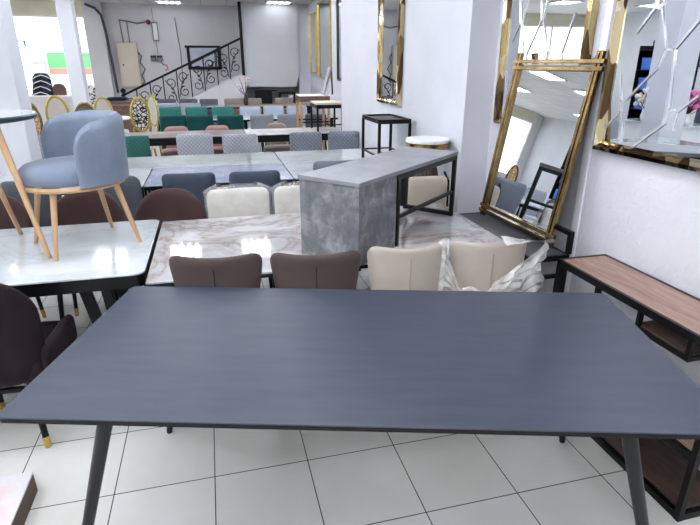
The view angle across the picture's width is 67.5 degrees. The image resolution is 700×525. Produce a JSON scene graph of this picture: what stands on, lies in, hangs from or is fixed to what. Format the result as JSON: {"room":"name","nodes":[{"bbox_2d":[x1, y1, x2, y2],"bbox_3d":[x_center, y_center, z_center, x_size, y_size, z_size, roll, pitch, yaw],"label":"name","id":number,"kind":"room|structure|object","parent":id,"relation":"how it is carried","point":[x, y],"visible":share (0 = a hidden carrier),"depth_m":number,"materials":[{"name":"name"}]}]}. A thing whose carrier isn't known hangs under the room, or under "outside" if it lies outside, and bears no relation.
{"room":"store","nodes":[
{"label":"store","id":0,"kind":"room"},
{"bbox_2d":[0,0,41,175],"bbox_3d":[-3.267,-1.703,4.878,0.360,3.000,0.330,-5,21,-13],"label":"pillar","id":1,"kind":"structure","parent":0,"point":[21,137],"depth_m":4.88,"materials":[{"name":"paint"}]},
{"bbox_2d":[54,0,90,110],"bbox_3d":[-4.787,-3.338,9.168,0.240,3.000,0.280,-5,21,-13],"label":"pillar","id":2,"kind":"structure","parent":0,"point":[65,9],"depth_m":8.95,"materials":[{"name":"paint"}]},
{"bbox_2d":[81,1,115,97],"bbox_3d":[-6.104,-4.756,12.890,0.410,3.000,0.250,-5,21,-13],"label":"wall pier","id":3,"kind":"object","parent":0,"point":[96,39],"visible":0.64,"depth_m":12.64,"materials":[{"name":"paint"}]},
{"bbox_2d":[84,3,118,92],"bbox_3d":[-5.962,-5.131,12.604,0.479,2.008,0.060,-5,21,-13],"label":"cable","id":4,"kind":"object","parent":3,"relation":"attached to","point":[85,4],"visible":1,"depth_m":12.58,"materials":[{"name":"black plastic"}]},
{"bbox_2d":[30,2,294,125],"bbox_3d":[-6.334,-4.781,12.955,10.600,3.000,0.200,-5,21,-13],"label":"wall","id":5,"kind":"structure","parent":0,"point":[197,25],"depth_m":13.20,"materials":[{"name":"paint"}]},
{"bbox_2d":[10,0,82,16],"bbox_3d":[-8.765,-5.815,11.899,4.980,0.320,0.190,-5,21,-13],"label":"trim","id":6,"kind":"structure","parent":5,"relation":"attached to","point":[18,7],"depth_m":12.17,"materials":[{"name":"paint"}]},
{"bbox_2d":[13,15,95,96],"bbox_3d":[-8.772,-4.829,12.300,4.980,1.860,0.060,-5,21,-13],"label":"window","id":7,"kind":"structure","parent":5,"relation":"in","point":[13,15],"depth_m":12.73,"materials":[{"name":"white plastic"}]},
{"bbox_2d":[115,43,141,86],"bbox_3d":[-5.500,-4.916,13.046,0.480,1.030,0.147,-5,21,-13],"label":"electrical panel","id":8,"kind":"object","parent":5,"relation":"attached to","point":[127,53],"visible":0.92,"depth_m":12.99,"materials":[{"name":"beige metal"}]},
{"bbox_2d":[184,45,221,69],"bbox_3d":[-3.752,-5.249,13.420,0.880,0.570,0.080,-5,21,-13],"label":"framed mirror","id":9,"kind":"object","parent":5,"relation":"attached to","point":[193,52],"visible":0.94,"depth_m":13.43,"materials":[{"name":"black metal"}]},
{"bbox_2d":[48,0,314,5],"bbox_3d":[-4.106,-3.144,4.303,10.800,0.100,18.200,-5,21,-13],"label":"ceiling","id":10,"kind":"structure","parent":0,"point":[187,2],"depth_m":12.35,"materials":[{"name":"paint"}]},
{"bbox_2d":[146,2,298,131],"bbox_3d":[-3.604,-4.851,13.148,4.550,3.000,0.940,-5,21,-13],"label":"wall","id":11,"kind":"structure","parent":0,"point":[270,31],"depth_m":12.93,"materials":[{"name":"paint"}]},
{"bbox_2d":[294,4,310,102],"bbox_3d":[-1.265,-5.074,13.739,0.285,3.000,0.900,-5,21,-13],"label":"wall","id":12,"kind":"structure","parent":0,"point":[303,86],"depth_m":13.19,"materials":[{"name":"paint"}]},
{"bbox_2d":[309,0,340,126],"bbox_3d":[-0.233,-3.918,10.707,0.100,3.000,7.800,-5,21,-13],"label":"wall","id":13,"kind":"structure","parent":0,"point":[317,83],"depth_m":10.97,"materials":[{"name":"paint"}]},
{"bbox_2d":[308,11,317,72],"bbox_3d":[-0.885,-5.269,12.609,0.039,1.330,0.900,-5,21,-13],"label":"wall mirror","id":14,"kind":"object","parent":13,"relation":"attached to","point":[313,54],"visible":0.89,"depth_m":12.63,"materials":[{"name":"gold metal"}]},
{"bbox_2d":[317,0,331,78],"bbox_3d":[-0.568,-4.858,11.445,0.039,1.570,1.350,-5,21,-13],"label":"wall mirror","id":15,"kind":"object","parent":13,"relation":"attached to","point":[324,33],"visible":0.85,"depth_m":11.44,"materials":[{"name":"gold metal"}]},
{"bbox_2d":[336,0,340,80],"bbox_3d":[-0.127,-4.241,9.840,0.039,1.580,1.000,-5,21,-13],"label":"wall mirror","id":16,"kind":"object","parent":13,"relation":"attached to","point":[338,2],"visible":0.38,"depth_m":10.19,"materials":[{"name":"mirror"}]},
{"bbox_2d":[0,141,699,524],"bbox_3d":[-4.109,-0.246,5.406,10.800,0.100,18.200,-5,21,-13],"label":"floor","id":17,"kind":"structure","parent":0,"point":[186,475],"depth_m":2.23,"materials":[{"name":"tile"}]},
{"bbox_2d":[0,472,37,524],"bbox_3d":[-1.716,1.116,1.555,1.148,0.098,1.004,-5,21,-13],"label":"table","id":18,"kind":"object","parent":17,"relation":"on","point":[18,492],"visible":1,"depth_m":2.02,"materials":[{"name":"stone"}]},
{"bbox_2d":[0,195,46,317],"bbox_3d":[-2.245,0.044,3.299,0.455,0.861,0.519,-6,22,-15],"label":"chair","id":19,"kind":"object","parent":17,"relation":"on","point":[21,214],"visible":0.2,"depth_m":3.38,"materials":[{"name":"brown fabric"}]},
{"bbox_2d":[0,181,61,226],"bbox_3d":[-2.249,-0.209,3.910,0.411,0.901,0.479,-5,21,-13],"label":"chair","id":20,"kind":"object","parent":17,"relation":"on","point":[9,188],"visible":0.1,"depth_m":3.60,"materials":[{"name":"grey fabric"}]},
{"bbox_2d":[31,103,42,134],"bbox_3d":[-4.338,-1.683,7.412,0.430,1.159,0.445,-2,21,-4],"label":"chair","id":21,"kind":"object","parent":17,"relation":"on","point":[38,120],"visible":0.18,"depth_m":7.11,"materials":[{"name":"beige fabric"}]},
{"bbox_2d":[0,283,76,447],"bbox_3d":[-1.561,0.402,2.328,0.540,0.886,0.507,-4,21,-10],"label":"chair","id":22,"kind":"object","parent":17,"relation":"on","point":[29,345],"visible":0.81,"depth_m":2.18,"materials":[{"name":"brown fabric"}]},
{"bbox_2d":[45,95,69,119],"bbox_3d":[-4.521,-1.993,8.171,0.430,1.199,0.445,-14,25,-32],"label":"chair","id":23,"kind":"object","parent":17,"relation":"on","point":[54,105],"visible":0.34,"depth_m":7.85,"materials":[{"name":"white fabric"}]},
{"bbox_2d":[0,168,151,197],"bbox_3d":[-2.224,-0.289,4.286,1.178,0.780,0.725,-5,21,-13],"label":"dining table","id":24,"kind":"object","parent":17,"relation":"on","point":[142,175],"visible":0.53,"depth_m":4.28,"materials":[{"name":"white stone"}]},
{"bbox_2d":[0,220,159,323],"bbox_3d":[-1.972,0.304,2.821,1.820,0.725,0.942,-5,21,-13],"label":"dining table","id":25,"kind":"object","parent":17,"relation":"on","point":[93,257],"visible":0.6,"depth_m":2.63,"materials":[{"name":"white stone"}]},
{"bbox_2d":[0,110,51,258],"bbox_3d":[-1.864,-0.389,2.654,0.623,0.696,0.620,-5,21,-13],"label":"side table","id":26,"kind":"object","parent":25,"relation":"on","point":[6,116],"visible":1,"depth_m":2.55,"materials":[{"name":"brown wood"}]},
{"bbox_2d":[18,110,141,260],"bbox_3d":[-1.445,-0.431,2.773,0.535,0.689,0.561,-19,28,-41],"label":"barrel chair","id":27,"kind":"object","parent":25,"relation":"on","point":[86,149],"visible":0.98,"depth_m":2.61,"materials":[{"name":"blue fabric"}]},
{"bbox_2d":[74,102,95,111],"bbox_3d":[-3.813,-1.812,7.794,0.430,1.129,0.445,-5,21,-13],"label":"chair","id":28,"kind":"object","parent":17,"relation":"on","point":[82,106],"visible":0.2,"depth_m":7.42,"materials":[{"name":"brown fabric"}]},
{"bbox_2d":[50,190,128,319],"bbox_3d":[-1.693,0.002,3.413,0.455,0.861,0.519,-5,21,-13],"label":"chair","id":29,"kind":"object","parent":17,"relation":"on","point":[83,207],"visible":0.31,"depth_m":3.46,"materials":[{"name":"brown fabric"}]},
{"bbox_2d":[87,82,95,106],"bbox_3d":[-5.969,-3.425,11.870,0.441,1.241,0.482,-2,21,-4],"label":"banquet chair","id":30,"kind":"object","parent":17,"relation":"on","point":[91,88],"visible":0.23,"depth_m":11.90,"materials":[{"name":"fabric"}]},
{"bbox_2d":[94,96,128,132],"bbox_3d":[-4.309,-2.461,9.542,0.430,1.099,0.445,4,21,10],"label":"chair","id":31,"kind":"object","parent":17,"relation":"on","point":[101,103],"visible":0.3,"depth_m":9.21,"materials":[{"name":"beige fabric"}]},
{"bbox_2d":[103,176,142,220],"bbox_3d":[-1.736,-0.256,4.033,0.411,0.901,0.479,-5,21,-13],"label":"chair","id":32,"kind":"object","parent":17,"relation":"on","point":[131,189],"visible":0.14,"depth_m":3.74,"materials":[{"name":"grey fabric"}]},
{"bbox_2d":[109,100,137,131],"bbox_3d":[-4.717,-2.932,11.027,0.630,0.920,0.470,-5,21,-13],"label":"sideboard","id":33,"kind":"object","parent":17,"relation":"on","point":[122,107],"visible":0.22,"depth_m":10.73,"materials":[{"name":"brown wood"}]},
{"bbox_2d":[125,135,150,193],"bbox_3d":[-2.422,-0.941,5.858,0.411,0.881,0.479,-5,21,-13],"label":"chair","id":34,"kind":"object","parent":17,"relation":"on","point":[136,146],"visible":0.21,"depth_m":5.92,"materials":[{"name":"green fabric"}]},
{"bbox_2d":[130,97,156,155],"bbox_3d":[-3.216,-1.893,7.926,0.430,1.189,0.445,-19,28,-41],"label":"chair","id":35,"kind":"object","parent":17,"relation":"on","point":[140,117],"visible":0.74,"depth_m":7.68,"materials":[{"name":"fabric"}]},
{"bbox_2d":[17,152,280,170],"bbox_3d":[-1.814,-0.581,5.056,2.262,0.780,0.645,-5,21,-13],"label":"dining table","id":36,"kind":"object","parent":17,"relation":"on","point":[260,157],"visible":0.24,"depth_m":4.98,"materials":[{"name":"grey stone"}]},
{"bbox_2d":[146,94,160,156],"bbox_3d":[-3.390,-2.136,8.591,0.430,1.169,0.445,19,28,40],"label":"chair","id":37,"kind":"object","parent":17,"relation":"on","point":[151,102],"visible":0.52,"depth_m":8.59,"materials":[{"name":"beige fabric"}]},
{"bbox_2d":[135,188,205,285],"bbox_3d":[-1.169,-0.016,3.462,0.455,0.861,0.519,-4,21,-12],"label":"chair","id":38,"kind":"object","parent":17,"relation":"on","point":[166,204],"visible":0.28,"depth_m":3.51,"materials":[{"name":"brown fabric"}]},
{"bbox_2d":[159,107,181,149],"bbox_3d":[-3.386,-2.495,9.962,0.411,0.866,0.479,-5,21,-13],"label":"chair","id":39,"kind":"object","parent":17,"relation":"on","point":[162,110],"visible":0.31,"depth_m":10.00,"materials":[{"name":"teal fabric"}]},
{"bbox_2d":[159,115,186,148],"bbox_3d":[-2.908,-2.045,8.786,0.419,0.861,0.479,-4,21,-12],"label":"chair","id":40,"kind":"object","parent":17,"relation":"on","point":[165,120],"visible":0.37,"depth_m":8.46,"materials":[{"name":"teal fabric"}]},
{"bbox_2d":[161,126,187,155],"bbox_3d":[-2.495,-1.552,7.605,0.440,0.781,0.519,-5,21,-13],"label":"chair","id":41,"kind":"object","parent":17,"relation":"on","point":[171,150],"visible":0.33,"depth_m":7.62,"materials":[{"name":"pink fabric"}]},
{"bbox_2d":[120,1,244,102],"bbox_3d":[-4.007,-4.624,12.550,2.931,3.000,0.120,-5,21,-13],"label":"stair railing","id":42,"kind":"object","parent":17,"relation":"on","point":[122,90],"visible":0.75,"depth_m":12.60,"materials":[{"name":"black metal"}]},
{"bbox_2d":[131,129,244,145],"bbox_3d":[-2.184,-1.398,7.242,1.485,0.750,0.680,-5,21,-13],"label":"dining table","id":43,"kind":"object","parent":17,"relation":"on","point":[165,138],"visible":0.25,"depth_m":7.02,"materials":[{"name":"grey stone"}]},
{"bbox_2d":[162,172,215,218],"bbox_3d":[-1.223,-0.302,4.157,0.411,0.901,0.479,-4,21,-12],"label":"chair","id":44,"kind":"object","parent":17,"relation":"on","point":[199,185],"visible":0.23,"depth_m":3.82,"materials":[{"name":"fabric"}]},
{"bbox_2d":[176,133,216,188],"bbox_3d":[-1.747,-1.005,6.030,0.411,0.881,0.479,-6,22,-15],"label":"chair","id":45,"kind":"object","parent":17,"relation":"on","point":[187,144],"visible":0.35,"depth_m":6.07,"materials":[{"name":"grey fabric"}]},
{"bbox_2d":[185,107,207,128],"bbox_3d":[-2.895,-2.503,9.983,0.411,0.866,0.479,-5,21,-13],"label":"chair","id":46,"kind":"object","parent":17,"relation":"on","point":[188,110],"visible":0.39,"depth_m":10.02,"materials":[{"name":"teal fabric"}]},
{"bbox_2d":[186,115,213,130],"bbox_3d":[-2.471,-2.044,8.785,0.419,0.861,0.479,-4,21,-12],"label":"chair","id":47,"kind":"object","parent":17,"relation":"on","point":[194,122],"visible":0.33,"depth_m":8.46,"materials":[{"name":"teal fabric"}]},
{"bbox_2d":[199,99,217,114],"bbox_3d":[-3.265,-3.360,12.240,0.419,0.861,0.479,-5,21,-13],"label":"chair","id":48,"kind":"object","parent":17,"relation":"on","point":[202,101],"visible":0.34,"depth_m":12.29,"materials":[{"name":"grey fabric"}]},
{"bbox_2d":[169,253,261,287],"bbox_3d":[-0.619,0.301,2.637,0.414,0.855,0.466,-2,21,-5],"label":"chair","id":49,"kind":"object","parent":17,"relation":"on","point":[240,271],"visible":0.37,"depth_m":2.31,"materials":[{"name":"brown fabric"}]},
{"bbox_2d":[206,125,228,153],"bbox_3d":[-1.926,-1.600,7.732,0.440,0.781,0.519,-5,21,-13],"label":"chair","id":50,"kind":"object","parent":17,"relation":"on","point":[218,148],"visible":0.26,"depth_m":7.77,"materials":[{"name":"pink fabric"}]},
{"bbox_2d":[144,163,292,190],"bbox_3d":[-1.096,-0.391,4.557,1.137,0.780,0.725,-5,21,-13],"label":"dining table","id":51,"kind":"object","parent":17,"relation":"on","point":[221,172],"visible":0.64,"depth_m":4.48,"materials":[{"name":"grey stone"}]},
{"bbox_2d":[212,106,233,124],"bbox_3d":[-2.395,-2.512,10.007,0.411,0.866,0.479,-5,21,-13],"label":"chair","id":52,"kind":"object","parent":17,"relation":"on","point":[216,111],"visible":0.26,"depth_m":10.04,"materials":[{"name":"teal fabric"}]},
{"bbox_2d":[217,115,243,129],"bbox_3d":[-1.978,-2.044,8.787,0.419,0.861,0.479,-4,21,-12],"label":"chair","id":53,"kind":"object","parent":17,"relation":"on","point":[233,122],"visible":0.34,"depth_m":8.46,"materials":[{"name":"teal fabric"}]},
{"bbox_2d":[224,98,242,114],"bbox_3d":[-2.721,-3.427,12.419,0.439,0.861,0.479,-5,21,-13],"label":"chair","id":54,"kind":"object","parent":17,"relation":"on","point":[229,100],"visible":0.26,"depth_m":12.47,"materials":[{"name":"fabric"}]},
{"bbox_2d":[206,187,274,287],"bbox_3d":[-0.716,-0.058,3.537,0.463,0.886,0.510,-6,22,-14],"label":"chair","id":55,"kind":"object","parent":17,"relation":"on","point":[250,201],"visible":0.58,"depth_m":3.57,"materials":[{"name":"beige fabric"}]},
{"bbox_2d":[222,133,258,188],"bbox_3d":[-1.222,-1.005,6.031,0.411,0.881,0.479,-6,22,-14],"label":"chair","id":56,"kind":"object","parent":17,"relation":"on","point":[232,143],"visible":0.31,"depth_m":6.07,"materials":[{"name":"grey fabric"}]},
{"bbox_2d":[239,106,263,151],"bbox_3d":[-1.875,-2.522,10.036,0.411,0.866,0.479,-5,21,-13],"label":"chair","id":57,"kind":"object","parent":17,"relation":"on","point":[251,110],"visible":0.29,"depth_m":10.08,"materials":[{"name":"grey fabric"}]},
{"bbox_2d":[229,170,280,214],"bbox_3d":[-0.752,-0.330,4.231,0.411,0.901,0.479,-4,21,-12],"label":"chair","id":58,"kind":"object","parent":17,"relation":"on","point":[269,179],"visible":0.23,"depth_m":3.88,"materials":[{"name":"fabric"}]},
{"bbox_2d":[250,114,273,142],"bbox_3d":[-1.493,-2.106,8.952,0.411,0.861,0.479,-4,21,-12],"label":"chair","id":59,"kind":"object","parent":17,"relation":"on","point":[258,121],"visible":0.32,"depth_m":8.63,"materials":[{"name":"grey fabric"}]},
{"bbox_2d":[253,89,276,113],"bbox_3d":[-2.103,-3.801,13.162,0.560,1.030,0.325,-5,21,-13],"label":"base cabinet","id":60,"kind":"object","parent":17,"relation":"on","point":[265,95],"visible":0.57,"depth_m":12.89,"materials":[{"name":"black wood"}]},
{"bbox_2d":[226,103,309,113],"bbox_3d":[-1.841,-3.263,12.144,1.940,0.750,0.750,-5,21,-13],"label":"dining table","id":61,"kind":"object","parent":17,"relation":"on","point":[235,106],"visible":0.34,"depth_m":11.86,"materials":[{"name":"grey wood"}]},
{"bbox_2d":[234,76,250,104],"bbox_3d":[-2.390,-3.871,11.800,0.294,0.629,0.321,12,24,29],"label":"vase","id":62,"kind":"object","parent":61,"relation":"on","point":[245,98],"visible":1,"depth_m":11.79,"materials":[{"name":"plastic"}]},
{"bbox_2d":[263,106,283,145],"bbox_3d":[-1.453,-2.589,10.214,0.411,0.866,0.479,-5,21,-13],"label":"chair","id":63,"kind":"object","parent":17,"relation":"on","point":[273,110],"visible":0.32,"depth_m":10.25,"materials":[{"name":"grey fabric"}]},
{"bbox_2d":[264,123,289,151],"bbox_3d":[-1.073,-1.677,7.915,0.440,0.796,0.519,-5,21,-13],"label":"chair","id":64,"kind":"object","parent":17,"relation":"on","point":[272,146],"visible":0.49,"depth_m":7.85,"materials":[{"name":"fabric"}]},
{"bbox_2d":[275,98,292,113],"bbox_3d":[-1.569,-3.539,12.715,0.439,0.861,0.479,-5,21,-13],"label":"chair","id":65,"kind":"object","parent":17,"relation":"on","point":[277,100],"visible":0.29,"depth_m":12.76,"materials":[{"name":"fabric"}]},
{"bbox_2d":[274,185,299,213],"bbox_3d":[-0.281,-0.091,3.627,0.463,0.886,0.510,-5,21,-13],"label":"chair","id":66,"kind":"object","parent":17,"relation":"on","point":[286,198],"visible":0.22,"depth_m":3.63,"materials":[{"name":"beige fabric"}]},
{"bbox_2d":[277,114,300,141],"bbox_3d":[-1.049,-2.110,8.963,0.411,0.861,0.479,-4,21,-12],"label":"chair","id":67,"kind":"object","parent":17,"relation":"on","point":[289,120],"visible":0.23,"depth_m":8.63,"materials":[{"name":"grey fabric"}]},
{"bbox_2d":[243,113,337,128],"bbox_3d":[-1.110,-2.301,9.618,1.670,0.750,0.750,-5,21,-13],"label":"dining table","id":68,"kind":"object","parent":17,"relation":"on","point":[246,117],"visible":0.26,"depth_m":9.33,"materials":[{"name":"white stone"}]},
{"bbox_2d":[244,127,340,141],"bbox_3d":[-0.644,-1.537,7.612,1.675,0.750,0.680,-5,21,-13],"label":"dining table","id":69,"kind":"object","parent":17,"relation":"on","point":[273,134],"visible":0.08,"depth_m":7.25,"materials":[{"name":"white stone"}]},
{"bbox_2d":[310,100,341,131],"bbox_3d":[-0.339,-2.106,7.512,0.372,0.385,0.502,-5,21,-13],"label":"side table","id":70,"kind":"object","parent":69,"relation":"on","point":[326,104],"visible":0.84,"depth_m":7.29,"materials":[{"name":"white metal"}]},
{"bbox_2d":[287,105,306,144],"bbox_3d":[-1.002,-2.612,10.274,0.411,0.866,0.479,-5,21,-13],"label":"chair","id":71,"kind":"object","parent":17,"relation":"on","point":[290,109],"visible":0.27,"depth_m":10.30,"materials":[{"name":"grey fabric"}]},
{"bbox_2d":[290,132,321,150],"bbox_3d":[-0.479,-1.072,6.210,0.411,0.881,0.479,-5,21,-13],"label":"chair","id":72,"kind":"object","parent":17,"relation":"on","point":[299,141],"visible":0.35,"depth_m":6.25,"materials":[{"name":"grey fabric"}]},
{"bbox_2d":[295,94,329,149],"bbox_3d":[-0.583,-2.040,8.316,0.460,1.190,0.450,-5,21,-13],"label":"bar table","id":73,"kind":"object","parent":17,"relation":"on","point":[301,98],"visible":0.56,"depth_m":8.01,"materials":[{"name":"paint"}]},
{"bbox_2d":[321,67,332,94],"bbox_3d":[-0.348,-2.780,8.016,0.170,0.401,0.200,-5,21,-13],"label":"easel","id":74,"kind":"object","parent":73,"relation":"on","point":[329,70],"visible":1,"depth_m":7.98,"materials":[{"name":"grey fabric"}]},
{"bbox_2d":[270,250,360,288],"bbox_3d":[-0.171,0.289,2.672,0.414,0.855,0.466,-2,21,-5],"label":"chair","id":75,"kind":"object","parent":17,"relation":"on","point":[340,270],"visible":0.34,"depth_m":2.35,"materials":[{"name":"brown fabric"}]},
{"bbox_2d":[305,114,327,149],"bbox_3d":[-0.606,-2.131,9.021,0.411,0.861,0.479,-4,21,-11],"label":"chair","id":76,"kind":"object","parent":17,"relation":"on","point":[307,116],"visible":0.21,"depth_m":8.70,"materials":[{"name":"grey fabric"}]},
{"bbox_2d":[146,203,503,286],"bbox_3d":[-0.137,0.172,3.166,1.882,0.720,1.010,-5,21,-13],"label":"dining table","id":77,"kind":"object","parent":17,"relation":"on","point":[263,235],"visible":0.52,"depth_m":3.01,"materials":[{"name":"white stone"}]},
{"bbox_2d":[297,147,457,265],"bbox_3d":[0.208,-0.369,2.995,0.366,0.414,1.130,14,25,32],"label":"desk","id":78,"kind":"object","parent":77,"relation":"on","point":[354,204],"visible":0.97,"depth_m":2.61,"materials":[{"name":"grey concrete"}]},
{"bbox_2d":[274,149,382,185],"bbox_3d":[-0.178,-0.729,5.449,1.101,0.780,0.645,-5,21,-13],"label":"dining table","id":79,"kind":"object","parent":17,"relation":"on","point":[338,154],"visible":0.33,"depth_m":5.26,"materials":[{"name":"white stone"}]},
{"bbox_2d":[313,160,360,270],"bbox_3d":[-0.135,-0.413,4.380,0.411,0.951,0.479,-4,21,-10],"label":"chair","id":80,"kind":"object","parent":17,"relation":"on","point":[317,164],"visible":0.11,"depth_m":4.00,"materials":[{"name":"grey fabric"}]},
{"bbox_2d":[328,131,358,149],"bbox_3d":[-0.031,-1.101,6.288,0.411,0.881,0.479,-5,21,-13],"label":"chair","id":81,"kind":"object","parent":17,"relation":"on","point":[336,139],"visible":0.31,"depth_m":6.33,"materials":[{"name":"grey fabric"}]},
{"bbox_2d":[283,160,412,205],"bbox_3d":[-0.006,-0.489,4.820,1.101,0.780,0.725,-5,21,-13],"label":"dining table","id":82,"kind":"object","parent":17,"relation":"on","point":[294,168],"visible":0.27,"depth_m":4.67,"materials":[{"name":"white stone"}]},
{"bbox_2d":[361,114,411,157],"bbox_3d":[0.321,-1.116,4.784,0.297,0.418,0.532,-5,21,-13],"label":"table","id":83,"kind":"object","parent":82,"relation":"on","point":[390,119],"visible":0.69,"depth_m":4.72,"materials":[{"name":"black metal"}]},
{"bbox_2d":[0,286,699,524],"bbox_3d":[0.047,0.624,1.936,1.995,0.750,0.896,1,21,2],"label":"dining table","id":84,"kind":"object","parent":17,"relation":"on","point":[561,365],"visible":1,"depth_m":1.63,"materials":[{"name":"black laminate"}]},
{"bbox_2d":[363,243,446,290],"bbox_3d":[0.252,0.256,2.760,0.390,0.855,0.466,-3,21,-7],"label":"chair","id":85,"kind":"object","parent":17,"relation":"on","point":[421,268],"visible":0.5,"depth_m":2.45,"materials":[{"name":"beige fabric"}]},
{"bbox_2d":[341,0,501,281],"bbox_3d":[0.795,-1.899,5.406,0.930,3.000,3.700,-5,21,-13],"label":"wall pier","id":86,"kind":"object","parent":17,"relation":"on","point":[450,50],"visible":0.22,"depth_m":4.05,"materials":[{"name":"paint"}]},
{"bbox_2d":[376,0,404,105],"bbox_3d":[0.375,-2.105,4.969,0.049,1.145,0.660,-5,21,-13],"label":"wall mirror","id":87,"kind":"object","parent":86,"relation":"attached to","point":[391,13],"visible":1,"depth_m":4.99,"materials":[{"name":"silver glass"}]},
{"bbox_2d":[402,171,449,277],"bbox_3d":[0.596,-0.168,3.789,0.362,0.915,0.399,-4,21,-12],"label":"chair","id":88,"kind":"object","parent":17,"relation":"on","point":[421,189],"visible":0.27,"depth_m":3.79,"materials":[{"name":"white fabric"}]},
{"bbox_2d":[405,136,448,176],"bbox_3d":[0.581,-0.408,4.130,0.328,1.120,0.328,-5,21,-13],"label":"pedestal table","id":89,"kind":"object","parent":17,"relation":"on","point":[430,142],"visible":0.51,"depth_m":3.87,"materials":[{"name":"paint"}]},
{"bbox_2d":[438,236,553,291],"bbox_3d":[0.702,0.227,2.814,0.605,0.871,0.510,-2,21,-5],"label":"chair","id":90,"kind":"object","parent":17,"relation":"on","point":[474,266],"visible":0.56,"depth_m":2.53,"materials":[{"name":"beige fabric"}]},
{"bbox_2d":[460,212,574,292],"bbox_3d":[0.954,0.076,3.285,0.246,0.817,0.902,-5,21,-13],"label":"console","id":91,"kind":"object","parent":17,"relation":"on","point":[489,223],"visible":0.46,"depth_m":2.90,"materials":[{"name":"black metal"}]},
{"bbox_2d":[479,50,606,247],"bbox_3d":[1.067,-0.683,3.046,0.183,1.009,0.774,-6,22,-16],"label":"leaning mirror","id":92,"kind":"object","parent":91,"relation":"on","point":[548,104],"visible":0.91,"depth_m":3.00,"materials":[{"name":"silver glass"}]},
{"bbox_2d":[553,254,699,521],"bbox_3d":[1.276,0.477,2.333,0.277,0.745,0.932,-5,21,-13],"label":"console","id":93,"kind":"object","parent":17,"relation":"on","point":[674,313],"visible":0.58,"depth_m":2.15,"materials":[{"name":"brown wood"}]},
{"bbox_2d":[603,437,699,507],"bbox_3d":[1.276,0.785,2.451,0.235,0.015,0.890,-5,21,-13],"label":"shelf","id":94,"kind":"object","parent":93,"relation":"attached to","point":[663,468],"depth_m":2.21,"materials":[{"name":"brown wood"}]},
{"bbox_2d":[641,320,699,355],"bbox_3d":[1.325,0.287,2.059,0.245,0.015,0.260,-5,21,-13],"label":"shelf","id":95,"kind":"object","parent":93,"relation":"attached to","point":[676,344],"depth_m":2.03,"materials":[{"name":"brown wood"}]},
{"bbox_2d":[676,439,694,450],"bbox_3d":[1.276,0.547,2.360,0.235,0.015,0.890,-5,21,-13],"label":"shelf","id":96,"kind":"object","parent":93,"relation":"attached to","point":[687,444],"depth_m":1.98,"materials":[{"name":"brown wood"}]},
{"bbox_2d":[484,0,699,465],"bbox_3d":[1.914,-0.127,0.753,0.200,3.000,6.500,-5,21,-13],"label":"wall","id":97,"kind":"structure","parent":0,"point":[644,215],"depth_m":2.55,"materials":[{"name":"paint"}]},
{"bbox_2d":[493,0,599,123],"bbox_3d":[1.118,-1.334,3.061,0.054,1.088,0.875,-5,21,-13],"label":"wall mirror","id":98,"kind":"object","parent":97,"relation":"attached to","point":[537,29],"visible":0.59,"depth_m":3.05,"materials":[{"name":"silver glass"}]},
{"bbox_2d":[564,0,615,292],"bbox_3d":[1.270,-0.868,2.697,0.012,3.000,0.050,-5,21,-13],"label":"trim","id":99,"kind":"structure","parent":97,"relation":"attached to","point":[610,6],"depth_m":2.77,"materials":[{"name":"paint"}]},
{"bbox_2d":[592,0,699,172],"bbox_3d":[1.405,-0.923,2.021,0.054,1.116,1.097,-5,21,-13],"label":"wall mirror","id":100,"kind":"object","parent":97,"relation":"attached to","point":[649,109],"visible":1,"depth_m":2.32,"materials":[{"name":"silver glass"}]},
{"label":"outside","id":101,"kind":"structure","parent":0,"visible":0},
{"bbox_2d":[28,87,32,95],"bbox_3d":[-16.193,-7.987,25.708,42.000,0.099,29.900,-5,21,-13],"label":"ground","id":102,"kind":"structure","parent":101,"point":[29,88],"depth_m":32.75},
{"bbox_2d":[30,60,48,74],"bbox_3d":[-12.070,-7.023,20.601,0.480,1.740,0.540,-5,21,-13],"label":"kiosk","id":103,"kind":"object","parent":102,"relation":"on","point":[39,66],"visible":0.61,"depth_m":20.20,"materials":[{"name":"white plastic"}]},
{"bbox_2d":[32,90,49,95],"bbox_3d":[-7.936,-3.991,13.689,0.443,1.001,0.482,-5,21,-13],"label":"banquet chair","id":104,"kind":"object","parent":102,"relation":"on","point":[37,92],"visible":0.23,"depth_m":13.34,"materials":[{"name":"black fabric"}]},
{"bbox_2d":[32,84,51,94],"bbox_3d":[-7.943,-4.143,13.706,0.443,1.001,0.482,-5,21,-13],"label":"banquet chair","id":105,"kind":"object","parent":104,"relation":"on","point":[39,86],"visible":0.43,"depth_m":13.37,"materials":[{"name":"black fabric"}]},
{"bbox_2d":[32,79,51,93],"bbox_3d":[-7.951,-4.294,13.724,0.443,1.001,0.482,-5,21,-13],"label":"banquet chair","id":106,"kind":"object","parent":105,"relation":"on","point":[36,81],"visible":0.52,"depth_m":13.39,"materials":[{"name":"black fabric"}]},
{"bbox_2d":[32,73,52,94],"bbox_3d":[-7.958,-4.445,13.742,0.443,1.001,0.482,-5,21,-13],"label":"banquet chair","id":107,"kind":"object","parent":106,"relation":"on","point":[37,75],"visible":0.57,"depth_m":13.40,"materials":[{"name":"black fabric"}]},
{"bbox_2d":[52,83,66,94],"bbox_3d":[-7.576,-4.149,13.893,0.441,1.151,0.482,-5,21,-13],"label":"banquet chair","id":108,"kind":"object","parent":102,"relation":"on","point":[58,89],"visible":0.35,"depth_m":13.55,"materials":[{"name":"brown fabric"}]},
{"bbox_2d":[46,52,93,94],"bbox_3d":[-10.159,-7.301,20.943,3.250,2.020,0.060,-5,21,-13],"label":"hoarding","id":109,"kind":"object","parent":102,"relation":"on","point":[58,73],"visible":0.29,"depth_m":20.54,"materials":[{"name":"paint"}]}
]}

